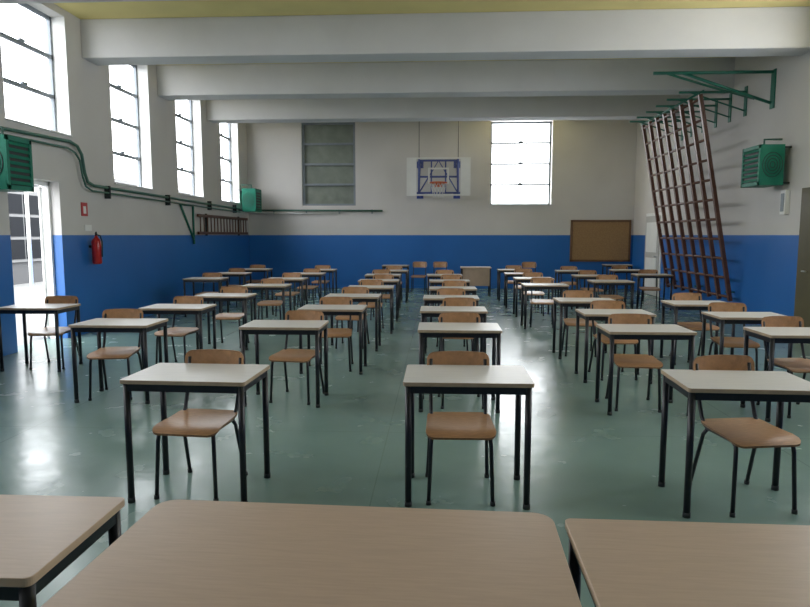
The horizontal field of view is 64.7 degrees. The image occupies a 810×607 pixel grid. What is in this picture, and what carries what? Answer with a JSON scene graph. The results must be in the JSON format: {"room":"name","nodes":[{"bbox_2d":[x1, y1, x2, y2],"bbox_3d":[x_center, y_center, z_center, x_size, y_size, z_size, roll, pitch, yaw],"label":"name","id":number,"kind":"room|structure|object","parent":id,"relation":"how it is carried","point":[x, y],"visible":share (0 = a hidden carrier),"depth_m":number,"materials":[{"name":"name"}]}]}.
{"room":"school gymnasium","nodes":[
{"label":"school gymnasium","id":0,"kind":"room"},
{"bbox_2d":[0,3,249,355],"bbox_3d":[-5.533,-1.822,8.299,0.320,5.080,22.700,0,6,3],"label":"wall","id":1,"kind":"structure","parent":0,"point":[149,248],"depth_m":11.39,"materials":[{"name":"paint"}]},
{"bbox_2d":[0,127,33,191],"bbox_3d":[-5.109,-1.826,8.069,0.540,0.797,0.513,0,6,3],"label":"wall heater","id":2,"kind":"object","parent":1,"relation":"attached to","point":[16,163],"visible":1,"depth_m":8.01,"materials":[{"name":"green metal"}]},
{"bbox_2d":[0,3,72,136],"bbox_3d":[-5.432,-3.453,9.253,0.295,1.820,1.550,0,6,3],"label":"window","id":3,"kind":"structure","parent":1,"relation":"in","point":[56,55],"depth_m":9.96,"materials":[{"name":"grey paint"}]},
{"bbox_2d":[24,180,55,338],"bbox_3d":[-5.758,-0.596,9.348,0.564,2.418,1.732,0,6,3],"label":"door","id":4,"kind":"structure","parent":1,"relation":"in","point":[38,294],"depth_m":9.91,"materials":[{"name":"white metal"}]},
{"bbox_2d":[89,232,102,263],"bbox_3d":[-5.143,-0.928,10.665,0.214,0.539,0.149,4,7,31],"label":"fire extinguisher","id":5,"kind":"object","parent":1,"relation":"attached to","point":[97,249],"visible":1,"depth_m":10.62,"materials":[{"name":"red metal"}]},
{"bbox_2d":[0,126,239,212],"bbox_3d":[-5.088,-2.425,12.794,0.099,0.844,11.400,0,6,3],"label":"pipe","id":6,"kind":"object","parent":1,"relation":"attached to","point":[107,189],"visible":0.97,"depth_m":10.91,"materials":[{"name":"green metal"}]},
{"bbox_2d":[109,65,153,189],"bbox_3d":[-5.286,-3.442,12.116,0.295,2.450,1.550,0,6,3],"label":"window","id":7,"kind":"structure","parent":1,"relation":"in","point":[141,90],"depth_m":12.83,"materials":[{"name":"grey paint"}]},
{"bbox_2d":[179,204,194,243],"bbox_3d":[-5.012,-1.829,14.746,0.050,0.924,0.792,0,6,3],"label":"wall bracket","id":8,"kind":"object","parent":1,"relation":"attached to","point":[180,205],"visible":0.81,"depth_m":15.02,"materials":[{"name":"metal"}]},
{"bbox_2d":[175,100,204,197],"bbox_3d":[-5.139,-3.744,14.946,0.295,2.450,1.550,0,6,3],"label":"window","id":9,"kind":"structure","parent":1,"relation":"in","point":[195,145],"depth_m":15.67,"materials":[{"name":"grey paint"}]},
{"bbox_2d":[197,214,247,235],"bbox_3d":[-4.866,-2.107,17.272,0.089,0.540,3.950,0,6,3],"label":"wooden ladder","id":10,"kind":"object","parent":1,"relation":"attached to","point":[206,232],"visible":1,"depth_m":16.93,"materials":[{"name":"brown wood"}]},
{"bbox_2d":[220,123,240,203],"bbox_3d":[-4.990,-4.052,17.826,0.295,2.450,1.550,0,6,3],"label":"window","id":11,"kind":"structure","parent":1,"relation":"in","point":[232,138],"depth_m":18.57,"materials":[{"name":"grey paint"}]},
{"bbox_2d":[238,184,261,211],"bbox_3d":[-4.553,-3.092,18.781,0.540,0.797,0.633,0,6,3],"label":"wall heater","id":12,"kind":"object","parent":1,"relation":"attached to","point":[251,197],"visible":0.99,"depth_m":18.50,"materials":[{"name":"green metal"}]},
{"bbox_2d":[0,288,809,606],"bbox_3d":[0.419,0.835,8.275,12.240,0.200,23.340,0,6,3],"label":"floor","id":13,"kind":"structure","parent":0,"point":[587,462],"depth_m":5.25,"materials":[{"name":"green plastic"}]},
{"bbox_2d":[0,303,82,371],"bbox_3d":[-4.430,0.405,7.785,0.760,0.760,0.520,0,6,3],"label":"school desk","id":14,"kind":"object","parent":13,"relation":"on","point":[23,308],"visible":1,"depth_m":7.58,"materials":[{"name":"brown wood"}]},
{"bbox_2d":[28,296,78,369],"bbox_3d":[-4.329,0.350,7.920,0.428,0.849,0.540,0,6,-3],"label":"chair","id":15,"kind":"object","parent":13,"relation":"on","point":[45,331],"visible":0.66,"depth_m":8.01,"materials":[{"name":"brown wood"}]},
{"bbox_2d":[0,495,124,606],"bbox_3d":[-1.310,1.034,1.900,0.780,0.760,0.500,0,6,3],"label":"school desk","id":16,"kind":"object","parent":13,"relation":"on","point":[41,536],"visible":1,"depth_m":1.85,"materials":[{"name":"brown wood"}]},
{"bbox_2d":[87,309,142,400],"bbox_3d":[-2.914,0.503,6.483,0.428,0.849,0.540,-1,6,-5],"label":"chair","id":17,"kind":"object","parent":13,"relation":"on","point":[103,353],"visible":0.72,"depth_m":6.56,"materials":[{"name":"brown wood"}]},
{"bbox_2d":[68,318,168,403],"bbox_3d":[-2.811,0.557,6.358,0.760,0.760,0.520,0,6,3],"label":"school desk","id":18,"kind":"object","parent":13,"relation":"on","point":[118,325],"visible":0.88,"depth_m":6.14,"materials":[{"name":"brown wood"}]},
{"bbox_2d":[138,304,216,369],"bbox_3d":[-2.729,0.409,7.748,0.760,0.760,0.520,0,6,3],"label":"school desk","id":19,"kind":"object","parent":13,"relation":"on","point":[198,309],"visible":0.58,"depth_m":7.55,"materials":[{"name":"laminate"}]},
{"bbox_2d":[154,296,203,363],"bbox_3d":[-2.763,0.354,7.879,0.428,0.849,0.540,1,6,11],"label":"chair","id":20,"kind":"object","parent":13,"relation":"on","point":[173,331],"visible":0.65,"depth_m":7.95,"materials":[{"name":"brown wood"}]},
{"bbox_2d":[120,363,269,502],"bbox_3d":[-1.289,0.805,4.040,0.760,0.760,0.520,1,6,5],"label":"school desk","id":21,"kind":"object","parent":13,"relation":"on","point":[162,378],"visible":0.9,"depth_m":3.84,"materials":[{"name":"white laminate"}]},
{"bbox_2d":[152,349,247,500],"bbox_3d":[-1.300,0.758,4.101,0.428,0.849,0.540,1,6,8],"label":"chair","id":22,"kind":"object","parent":13,"relation":"on","point":[206,423],"visible":0.78,"depth_m":4.08,"materials":[{"name":"brown wood"}]},
{"bbox_2d":[182,277,228,316],"bbox_3d":[-3.970,-0.131,12.805,0.760,0.760,0.520,0,6,3],"label":"school desk","id":23,"kind":"object","parent":13,"relation":"on","point":[191,279],"visible":0.61,"depth_m":12.57,"materials":[{"name":"laminate"}]},
{"bbox_2d":[195,273,223,313],"bbox_3d":[-3.950,-0.185,12.923,0.428,0.849,0.540,0,6,2],"label":"chair","id":24,"kind":"object","parent":13,"relation":"on","point":[204,274],"visible":0.43,"depth_m":13.10,"materials":[{"name":"brown wood"}]},
{"bbox_2d":[195,293,256,349],"bbox_3d":[-2.572,0.250,9.233,0.760,0.760,0.520,0,6,3],"label":"school desk","id":25,"kind":"object","parent":13,"relation":"on","point":[245,297],"visible":0.84,"depth_m":9.03,"materials":[{"name":"laminate"}]},
{"bbox_2d":[213,272,251,303],"bbox_3d":[-3.913,-0.316,14.530,0.760,0.760,0.520,0,6,5],"label":"school desk","id":26,"kind":"object","parent":13,"relation":"on","point":[224,274],"visible":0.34,"depth_m":14.26,"materials":[{"name":"brown wood"}]},
{"bbox_2d":[216,286,249,347],"bbox_3d":[-2.548,0.195,9.372,0.428,0.849,0.540,0,6,0],"label":"chair","id":27,"kind":"object","parent":13,"relation":"on","point":[221,316],"visible":0.67,"depth_m":9.50,"materials":[{"name":"brown wood"}]},
{"bbox_2d":[239,268,272,299],"bbox_3d":[-3.780,-0.499,16.248,0.760,0.760,0.520,0,6,1],"label":"school desk","id":28,"kind":"object","parent":13,"relation":"on","point":[267,270],"visible":0.41,"depth_m":16.00,"materials":[{"name":"brown wood"}]},
{"bbox_2d":[241,284,291,324],"bbox_3d":[-2.378,0.056,11.055,0.760,0.760,0.520,0,6,4],"label":"school desk","id":29,"kind":"object","parent":13,"relation":"on","point":[283,287],"visible":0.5,"depth_m":10.84,"materials":[{"name":"laminate"}]},
{"bbox_2d":[257,278,283,319],"bbox_3d":[-2.332,0.003,11.168,0.428,0.849,0.540,0,6,-3],"label":"chair","id":30,"kind":"object","parent":13,"relation":"on","point":[262,303],"visible":0.73,"depth_m":11.29,"materials":[{"name":"brown wood"}]},
{"bbox_2d":[239,320,328,407],"bbox_3d":[-1.156,0.572,6.224,0.760,0.760,0.520,0,6,3],"label":"school desk","id":31,"kind":"object","parent":13,"relation":"on","point":[264,327],"visible":0.92,"depth_m":5.99,"materials":[{"name":"brown wood"}]},
{"bbox_2d":[265,277,307,317],"bbox_3d":[-2.344,-0.122,12.718,0.760,0.760,0.520,0,6,3],"label":"school desk","id":32,"kind":"object","parent":13,"relation":"on","point":[301,280],"visible":0.53,"depth_m":12.52,"materials":[{"name":"brown wood"}]},
{"bbox_2d":[275,273,301,315],"bbox_3d":[-2.346,-0.185,12.926,0.428,0.849,0.540,1,6,9],"label":"chair","id":33,"kind":"object","parent":13,"relation":"on","point":[293,294],"visible":0.69,"depth_m":13.00,"materials":[{"name":"brown wood"}]},
{"bbox_2d":[269,310,323,404],"bbox_3d":[-1.061,0.519,6.338,0.428,0.849,0.540,1,6,11],"label":"chair","id":34,"kind":"object","parent":13,"relation":"on","point":[285,355],"visible":0.73,"depth_m":6.40,"materials":[{"name":"brown wood"}]},
{"bbox_2d":[289,272,325,305],"bbox_3d":[-2.196,-0.305,14.429,0.760,0.760,0.520,0,6,4],"label":"school desk","id":35,"kind":"object","parent":13,"relation":"on","point":[304,274],"visible":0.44,"depth_m":14.25,"materials":[{"name":"brown wood"}]},
{"bbox_2d":[297,268,320,306],"bbox_3d":[-2.176,-0.358,14.545,0.428,0.849,0.540,1,6,11],"label":"chair","id":36,"kind":"object","parent":13,"relation":"on","point":[313,287],"visible":0.75,"depth_m":14.66,"materials":[{"name":"brown wood"}]},
{"bbox_2d":[41,500,581,606],"bbox_3d":[-0.201,1.057,1.664,1.235,0.765,0.780,1,6,5],"label":"table","id":37,"kind":"object","parent":13,"relation":"on","point":[180,553],"visible":1,"depth_m":1.67,"materials":[{"name":"beige laminate"}]},
{"bbox_2d":[303,269,336,300],"bbox_3d":[-2.109,-0.475,16.023,0.760,0.760,0.520,0,6,4],"label":"school desk","id":38,"kind":"object","parent":13,"relation":"on","point":[332,271],"visible":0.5,"depth_m":15.83,"materials":[{"name":"brown wood"}]},
{"bbox_2d":[311,265,330,299],"bbox_3d":[-2.117,-0.535,16.203,0.428,0.849,0.540,0,6,4],"label":"chair","id":39,"kind":"object","parent":13,"relation":"on","point":[315,281],"visible":0.68,"depth_m":16.33,"materials":[{"name":"brown wood"}]},
{"bbox_2d":[297,304,366,374],"bbox_3d":[-0.852,0.419,7.652,0.760,0.760,0.520,0,6,3],"label":"school desk","id":40,"kind":"object","parent":13,"relation":"on","point":[352,310],"visible":0.85,"depth_m":7.45,"materials":[{"name":"laminate"}]},
{"bbox_2d":[319,297,353,371],"bbox_3d":[-0.850,0.363,7.791,0.428,0.849,0.540,0,6,-2],"label":"chair","id":41,"kind":"object","parent":13,"relation":"on","point":[332,332],"visible":0.6,"depth_m":7.93,"materials":[{"name":"brown wood"}]},
{"bbox_2d":[324,293,380,350],"bbox_3d":[-0.735,0.260,9.139,0.760,0.760,0.520,0,6,3],"label":"school desk","id":42,"kind":"object","parent":13,"relation":"on","point":[376,298],"visible":0.78,"depth_m":8.91,"materials":[{"name":"brown wood"}]},
{"bbox_2d":[335,287,369,348],"bbox_3d":[-0.761,0.201,9.310,0.428,0.849,0.540,1,6,7],"label":"chair","id":43,"kind":"object","parent":13,"relation":"on","point":[345,290],"visible":0.57,"depth_m":9.46,"materials":[{"name":"brown wood"}]},
{"bbox_2d":[347,285,393,333],"bbox_3d":[-0.569,0.094,10.694,0.760,0.760,0.520,0,6,1],"label":"school desk","id":44,"kind":"object","parent":13,"relation":"on","point":[372,288],"visible":0.66,"depth_m":10.48,"materials":[{"name":"brown wood"}]},
{"bbox_2d":[357,279,383,331],"bbox_3d":[-0.585,0.034,10.873,0.428,0.849,0.540,0,6,2],"label":"chair","id":45,"kind":"object","parent":13,"relation":"on","point":[369,281],"visible":0.52,"depth_m":11.04,"materials":[{"name":"brown wood"}]},
{"bbox_2d":[358,279,398,320],"bbox_3d":[-0.496,-0.071,12.242,0.760,0.760,0.520,0,6,2],"label":"school desk","id":46,"kind":"object","parent":13,"relation":"on","point":[385,281],"visible":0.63,"depth_m":12.00,"materials":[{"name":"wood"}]},
{"bbox_2d":[370,274,393,319],"bbox_3d":[-0.440,-0.125,12.364,0.428,0.849,0.540,0,6,4],"label":"chair","id":47,"kind":"object","parent":13,"relation":"on","point":[376,276],"visible":0.3,"depth_m":12.55,"materials":[{"name":"brown wood"}]},
{"bbox_2d":[411,262,426,291],"bbox_3d":[0.402,-0.769,18.391,0.428,0.849,0.540,1,6,8],"label":"chair","id":48,"kind":"object","parent":13,"relation":"on","point":[415,264],"visible":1,"depth_m":18.53,"materials":[{"name":"brown wood"}]},
{"bbox_2d":[429,279,469,294],"bbox_3d":[0.841,-0.061,12.144,0.760,0.760,0.520,0,6,2],"label":"school desk","id":49,"kind":"object","parent":13,"relation":"on","point":[432,281],"visible":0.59,"depth_m":12.05,"materials":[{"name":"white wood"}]},
{"bbox_2d":[423,295,478,353],"bbox_3d":[0.636,0.284,8.920,0.760,0.760,0.520,0,6,3],"label":"school desk","id":50,"kind":"object","parent":13,"relation":"on","point":[435,299],"visible":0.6,"depth_m":8.71,"materials":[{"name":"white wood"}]},
{"bbox_2d":[436,288,468,350],"bbox_3d":[0.669,0.228,9.058,0.428,0.849,0.540,0,6,-1],"label":"chair","id":51,"kind":"object","parent":13,"relation":"on","point":[442,291],"visible":0.3,"depth_m":9.25,"materials":[{"name":"brown wood"}]},
{"bbox_2d":[429,286,476,321],"bbox_3d":[0.776,0.120,10.450,0.760,0.760,0.520,0,6,2],"label":"school desk","id":52,"kind":"object","parent":13,"relation":"on","point":[433,289],"visible":0.49,"depth_m":10.25,"materials":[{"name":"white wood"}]},
{"bbox_2d":[440,280,465,305],"bbox_3d":[0.792,0.059,10.638,0.428,0.849,0.540,1,6,11],"label":"chair","id":53,"kind":"object","parent":13,"relation":"on","point":[447,282],"visible":0.27,"depth_m":10.84,"materials":[{"name":"brown wood"}]},
{"bbox_2d":[420,306,487,364],"bbox_3d":[0.561,0.438,7.480,0.760,0.760,0.520,0,6,3],"label":"school desk","id":54,"kind":"object","parent":13,"relation":"on","point":[426,311],"visible":0.56,"depth_m":7.26,"materials":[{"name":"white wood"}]},
{"bbox_2d":[440,297,475,350],"bbox_3d":[0.638,0.375,7.685,0.428,0.849,0.540,1,6,8],"label":"chair","id":55,"kind":"object","parent":13,"relation":"on","point":[451,301],"visible":0.25,"depth_m":7.88,"materials":[{"name":"brown wood"}]},
{"bbox_2d":[418,322,501,412],"bbox_3d":[0.506,0.592,6.039,0.760,0.760,0.520,0,6,3],"label":"school desk","id":56,"kind":"object","parent":13,"relation":"on","point":[425,329],"visible":0.93,"depth_m":5.79,"materials":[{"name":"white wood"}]},
{"bbox_2d":[425,351,495,506],"bbox_3d":[0.342,0.765,4.037,0.428,0.849,0.540,0,6,2],"label":"chair","id":57,"kind":"object","parent":13,"relation":"on","point":[439,425],"visible":0.87,"depth_m":4.01,"materials":[{"name":"brown wood"}]},
{"bbox_2d":[438,312,483,408],"bbox_3d":[0.540,0.537,6.167,0.428,0.849,0.540,0,6,0],"label":"chair","id":58,"kind":"object","parent":13,"relation":"on","point":[451,317],"visible":0.26,"depth_m":6.36,"materials":[{"name":"brown wood"}]},
{"bbox_2d":[403,364,533,509],"bbox_3d":[0.381,0.810,3.994,0.760,0.760,0.520,0,6,3],"label":"school desk","id":59,"kind":"object","parent":13,"relation":"on","point":[418,379],"visible":1,"depth_m":3.77,"materials":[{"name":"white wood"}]},
{"bbox_2d":[460,266,491,296],"bbox_3d":[1.879,-0.591,17.060,0.800,0.770,0.550,0,6,3],"label":"desk","id":60,"kind":"object","parent":13,"relation":"on","point":[477,275],"visible":0.91,"depth_m":16.81,"materials":[{"name":"grey laminate"}]},
{"bbox_2d":[497,269,528,300],"bbox_3d":[2.692,-0.471,15.982,0.760,0.760,0.520,0,6,3],"label":"school desk","id":61,"kind":"object","parent":13,"relation":"on","point":[499,271],"visible":0.61,"depth_m":15.79,"materials":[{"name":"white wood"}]},
{"bbox_2d":[504,272,539,307],"bbox_3d":[2.627,-0.305,14.432,0.760,0.760,0.520,0,6,4],"label":"school desk","id":62,"kind":"object","parent":13,"relation":"on","point":[506,274],"visible":0.74,"depth_m":14.25,"materials":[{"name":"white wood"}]},
{"bbox_2d":[513,277,554,316],"bbox_3d":[2.567,-0.135,12.841,0.760,0.760,0.520,0,6,3],"label":"school desk","id":63,"kind":"object","parent":13,"relation":"on","point":[515,279],"visible":0.74,"depth_m":12.66,"materials":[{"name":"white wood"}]},
{"bbox_2d":[523,272,544,315],"bbox_3d":[2.615,-0.199,13.052,0.428,0.849,0.540,1,6,7],"label":"chair","id":64,"kind":"object","parent":13,"relation":"on","point":[541,293],"visible":0.68,"depth_m":13.19,"materials":[{"name":"brown wood"}]},
{"bbox_2d":[529,277,553,327],"bbox_3d":[2.440,-0.023,11.405,0.428,0.849,0.540,1,6,10],"label":"chair","id":65,"kind":"object","parent":13,"relation":"on","point":[535,279],"visible":0.8,"depth_m":11.51,"materials":[{"name":"brown wood"}]},
{"bbox_2d":[521,283,568,329],"bbox_3d":[2.431,0.041,11.192,0.760,0.760,0.520,0,6,3],"label":"school desk","id":66,"kind":"object","parent":13,"relation":"on","point":[525,286],"visible":0.87,"depth_m":10.97,"materials":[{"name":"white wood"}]},
{"bbox_2d":[554,270,588,297],"bbox_3d":[4.038,-0.420,15.506,0.760,0.760,0.520,0,6,5],"label":"school desk","id":67,"kind":"object","parent":13,"relation":"on","point":[558,272],"visible":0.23,"depth_m":15.30,"materials":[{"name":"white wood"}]},
{"bbox_2d":[562,290,597,356],"bbox_3d":[2.374,0.264,8.722,0.428,0.849,0.540,1,6,8],"label":"chair","id":68,"kind":"object","parent":13,"relation":"on","point":[567,293],"visible":0.61,"depth_m":8.87,"materials":[{"name":"brown wood"}]},
{"bbox_2d":[552,298,616,358],"bbox_3d":[2.388,0.325,8.531,0.760,0.760,0.520,0,6,3],"label":"school desk","id":69,"kind":"object","parent":13,"relation":"on","point":[562,302],"visible":0.7,"depth_m":8.34,"materials":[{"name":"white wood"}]},
{"bbox_2d":[578,270,603,308],"bbox_3d":[4.021,-0.287,13.883,0.428,0.849,0.540,0,6,-4],"label":"chair","id":70,"kind":"object","parent":13,"relation":"on","point":[579,271],"visible":0.48,"depth_m":14.04,"materials":[{"name":"brown wood"}]},
{"bbox_2d":[571,274,611,308],"bbox_3d":[3.978,-0.225,13.682,0.760,0.760,0.520,0,6,2],"label":"school desk","id":71,"kind":"object","parent":13,"relation":"on","point":[576,276],"visible":0.44,"depth_m":13.54,"materials":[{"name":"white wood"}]},
{"bbox_2d":[596,275,623,300],"bbox_3d":[3.911,-0.112,12.237,0.428,0.849,0.540,0,6,3],"label":"chair","id":72,"kind":"object","parent":13,"relation":"on","point":[599,277],"visible":0.63,"depth_m":12.38,"materials":[{"name":"brown wood"}]},
{"bbox_2d":[587,280,634,308],"bbox_3d":[3.856,-0.050,12.047,0.760,0.760,0.520,0,6,2],"label":"school desk","id":73,"kind":"object","parent":13,"relation":"on","point":[592,282],"visible":0.56,"depth_m":11.79,"materials":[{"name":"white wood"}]},
{"bbox_2d":[588,300,638,380],"bbox_3d":[2.382,0.412,7.337,0.428,0.849,0.540,0,6,-1],"label":"chair","id":74,"kind":"object","parent":13,"relation":"on","point":[599,304],"visible":0.57,"depth_m":7.47,"materials":[{"name":"brown wood"}]},
{"bbox_2d":[574,309,655,383],"bbox_3d":[2.338,0.469,7.190,0.760,0.760,0.520,0,6,3],"label":"school desk","id":75,"kind":"object","parent":13,"relation":"on","point":[588,315],"visible":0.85,"depth_m":7.02,"materials":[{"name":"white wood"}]},
{"bbox_2d":[608,269,644,301],"bbox_3d":[5.472,-0.454,15.827,0.760,0.760,0.520,0,6,4],"label":"school desk","id":76,"kind":"object","parent":13,"relation":"on","point":[614,271],"visible":0.52,"depth_m":15.58,"materials":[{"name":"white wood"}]},
{"bbox_2d":[605,313,662,412],"bbox_3d":[2.165,0.548,6.064,0.428,0.849,0.540,1,6,7],"label":"chair","id":77,"kind":"object","parent":13,"relation":"on","point":[648,361],"visible":0.74,"depth_m":6.10,"materials":[{"name":"brown wood"}]},
{"bbox_2d":[595,324,696,415],"bbox_3d":[2.203,0.603,5.932,0.760,0.760,0.520,0,6,3],"label":"school desk","id":78,"kind":"object","parent":13,"relation":"on","point":[672,332],"visible":0.94,"depth_m":5.73,"materials":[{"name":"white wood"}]},
{"bbox_2d":[638,269,660,309],"bbox_3d":[5.391,-0.314,14.135,0.428,0.849,0.540,1,6,12],"label":"chair","id":79,"kind":"object","parent":13,"relation":"on","point":[641,271],"visible":0.82,"depth_m":14.23,"materials":[{"name":"brown wood"}]},
{"bbox_2d":[630,273,673,309],"bbox_3d":[5.391,-0.261,14.019,0.760,0.760,0.520,0,6,4],"label":"school desk","id":80,"kind":"object","parent":13,"relation":"on","point":[636,275],"visible":0.74,"depth_m":13.79,"materials":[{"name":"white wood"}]},
{"bbox_2d":[565,518,809,606],"bbox_3d":[0.852,1.055,1.700,0.780,0.760,0.500,0,6,4],"label":"school desk","id":81,"kind":"object","parent":13,"relation":"on","point":[622,563],"visible":1,"depth_m":1.68,"materials":[{"name":"beige laminate"}]},
{"bbox_2d":[669,293,719,362],"bbox_3d":[3.772,0.304,8.351,0.428,0.849,0.540,-1,6,-5],"label":"chair","id":82,"kind":"object","parent":13,"relation":"on","point":[694,326],"visible":0.63,"depth_m":8.46,"materials":[{"name":"brown wood"}]},
{"bbox_2d":[659,300,734,364],"bbox_3d":[3.721,0.364,8.164,0.760,0.760,0.520,0,6,3],"label":"school desk","id":83,"kind":"object","parent":13,"relation":"on","point":[677,305],"visible":0.56,"depth_m":8.00,"materials":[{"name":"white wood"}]},
{"bbox_2d":[658,369,809,518],"bbox_3d":[1.984,0.827,3.832,0.760,0.760,0.520,1,6,5],"label":"school desk","id":84,"kind":"object","parent":13,"relation":"on","point":[780,387],"visible":0.94,"depth_m":3.69,"materials":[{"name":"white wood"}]},
{"bbox_2d":[708,302,759,370],"bbox_3d":[3.633,0.436,7.114,0.428,0.849,0.540,1,6,9],"label":"chair","id":85,"kind":"object","parent":13,"relation":"on","point":[729,342],"visible":0.55,"depth_m":7.24,"materials":[{"name":"brown wood"}]},
{"bbox_2d":[692,355,800,517],"bbox_3d":[2.048,0.779,3.899,0.428,0.849,0.540,-1,6,-6],"label":"chair","id":86,"kind":"object","parent":13,"relation":"on","point":[754,433],"visible":0.81,"depth_m":3.88,"materials":[{"name":"brown wood"}]},
{"bbox_2d":[701,312,792,372],"bbox_3d":[3.676,0.497,6.922,0.760,0.760,0.520,0,6,3],"label":"school desk","id":87,"kind":"object","parent":13,"relation":"on","point":[724,318],"visible":0.43,"depth_m":6.80,"materials":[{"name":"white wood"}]},
{"bbox_2d":[740,327,809,421],"bbox_3d":[3.515,0.624,5.735,0.760,0.760,0.520,0,6,3],"label":"school desk","id":88,"kind":"object","parent":13,"relation":"on","point":[773,335],"visible":0.88,"depth_m":5.56,"materials":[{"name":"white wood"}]},
{"bbox_2d":[756,316,809,418],"bbox_3d":[3.575,0.569,5.872,0.428,0.849,0.540,0,6,-3],"label":"chair","id":89,"kind":"object","parent":13,"relation":"on","point":[796,365],"visible":0.67,"depth_m":6.00,"materials":[{"name":"brown wood"}]},
{"bbox_2d":[54,0,809,64],"bbox_3d":[0.419,-4.439,7.711,12.240,0.250,23.340,0,6,3],"label":"ceiling","id":90,"kind":"structure","parent":0,"point":[184,8],"depth_m":9.77,"materials":[{"name":"yellow paint"}]},
{"bbox_2d":[0,0,181,3],"bbox_3d":[0.402,-3.977,7.429,11.600,0.610,0.480,0,6,3],"label":"ceiling beam","id":91,"kind":"structure","parent":90,"relation":"attached to","point":[1,1],"depth_m":7.88,"materials":[{"name":"paint"}]},
{"bbox_2d":[206,95,680,122],"bbox_3d":[0.842,-4.884,15.919,11.600,0.610,0.480,0,6,3],"label":"ceiling beam","id":92,"kind":"structure","parent":90,"relation":"attached to","point":[611,107],"depth_m":15.72,"materials":[{"name":"white paint"}]},
{"bbox_2d":[80,6,809,65],"bbox_3d":[0.552,-4.285,10.309,11.600,0.610,0.480,0,6,3],"label":"ceiling beam","id":93,"kind":"structure","parent":90,"relation":"attached to","point":[748,31],"depth_m":10.10,"materials":[{"name":"white paint"}]},
{"bbox_2d":[156,57,734,99],"bbox_3d":[0.697,-4.584,13.109,11.600,0.610,0.480,0,6,3],"label":"ceiling beam","id":94,"kind":"structure","parent":90,"relation":"attached to","point":[574,77],"depth_m":12.90,"materials":[{"name":"white paint"}]},
{"bbox_2d":[246,120,636,285],"bbox_3d":[1.012,-3.011,19.424,12.240,5.080,0.320,0,6,3],"label":"wall","id":95,"kind":"structure","parent":0,"point":[593,162],"depth_m":19.28,"materials":[{"name":"paint"}]},
{"bbox_2d":[254,209,382,213],"bbox_3d":[-2.634,-2.786,19.425,3.920,0.146,0.099,0,6,3],"label":"conduit","id":96,"kind":"object","parent":95,"relation":"attached to","point":[273,210],"visible":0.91,"depth_m":19.39,"materials":[{"name":"metal"}]},
{"bbox_2d":[301,122,355,205],"bbox_3d":[-2.302,-4.216,19.401,1.630,2.480,0.130,0,6,3],"label":"boarded window","id":97,"kind":"structure","parent":95,"relation":"in","point":[328,149],"depth_m":19.41,"materials":[{"name":"grey glass"}]},
{"bbox_2d":[407,121,470,198],"bbox_3d":[0.958,-4.216,18.242,1.800,2.430,1.773,0,6,3],"label":"basketball hoop","id":98,"kind":"object","parent":95,"relation":"attached to","point":[413,164],"visible":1,"depth_m":18.04,"materials":[{"name":"white plastic"}]},
{"bbox_2d":[291,285,629,288],"bbox_3d":[1.003,-0.507,19.523,11.560,0.080,0.015,0,6,3],"label":"baseboard","id":99,"kind":"structure","parent":95,"relation":"attached to","point":[292,286],"depth_m":19.45,"materials":[{"name":"paint"}]},
{"bbox_2d":[490,122,551,204],"bbox_3d":[3.461,-4.181,19.129,1.810,2.470,0.295,0,6,3],"label":"window","id":100,"kind":"structure","parent":95,"relation":"in","point":[550,123],"depth_m":19.19,"materials":[{"name":"grey paint"}]},
{"bbox_2d":[570,220,631,261],"bbox_3d":[5.831,-1.871,19.104,1.770,1.240,0.059,0,6,3],"label":"notice board","id":101,"kind":"object","parent":95,"relation":"attached to","point":[590,240],"visible":1,"depth_m":19.09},
{"bbox_2d":[632,51,809,315],"bbox_3d":[6.372,-1.757,7.689,0.320,5.080,22.700,0,6,3],"label":"wall","id":102,"kind":"structure","parent":0,"point":[761,244],"depth_m":11.97,"materials":[{"name":"paint"}]},
{"bbox_2d":[644,212,662,296],"bbox_3d":[6.633,-1.332,17.263,0.131,2.200,1.250,0,6,3],"label":"door","id":103,"kind":"structure","parent":102,"relation":"in","point":[652,260],"depth_m":17.12,"materials":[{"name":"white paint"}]},
{"bbox_2d":[630,68,776,292],"bbox_3d":[5.478,-2.306,13.457,2.059,3.974,4.420,0,6,3],"label":"support bracket","id":104,"kind":"object","parent":102,"relation":"attached to","point":[773,72],"visible":0.74,"depth_m":12.03,"materials":[{"name":"metal"}]},
{"bbox_2d":[641,94,732,301],"bbox_3d":[5.988,-2.157,13.835,0.817,3.900,3.430,0,6,3],"label":"climbing frame","id":105,"kind":"object","parent":104,"relation":"attached to","point":[703,120],"visible":0.98,"depth_m":13.50,"materials":[{"name":"brown wood"}]},
{"bbox_2d":[740,138,791,187],"bbox_3d":[6.099,-2.380,10.803,0.540,0.797,0.633,0,6,3],"label":"wall heater","id":106,"kind":"object","parent":102,"relation":"attached to","point":[762,164],"visible":1,"depth_m":10.54,"materials":[{"name":"green metal"}]},
{"bbox_2d":[779,190,790,214],"bbox_3d":[6.317,-1.681,10.651,0.089,0.400,0.160,0,6,3],"label":"switch box","id":107,"kind":"object","parent":102,"relation":"attached to","point":[785,194],"visible":1,"depth_m":10.59,"materials":[{"name":"white plastic"}]},
{"bbox_2d":[794,187,809,326],"bbox_3d":[6.236,-0.597,9.683,0.141,2.350,1.200,0,6,3],"label":"door","id":108,"kind":"structure","parent":102,"relation":"in","point":[802,291],"depth_m":10.03,"materials":[{"name":"paint"}]},
{"label":"outside","id":109,"kind":"structure","parent":0,"visible":0},
{"bbox_2d":[14,282,47,345],"bbox_3d":[-17.316,0.166,15.014,23.880,0.200,52.000,0,6,3],"label":"ground","id":110,"kind":"structure","parent":109,"point":[22,294],"depth_m":13.29,"materials":[{"name":"white"}]},
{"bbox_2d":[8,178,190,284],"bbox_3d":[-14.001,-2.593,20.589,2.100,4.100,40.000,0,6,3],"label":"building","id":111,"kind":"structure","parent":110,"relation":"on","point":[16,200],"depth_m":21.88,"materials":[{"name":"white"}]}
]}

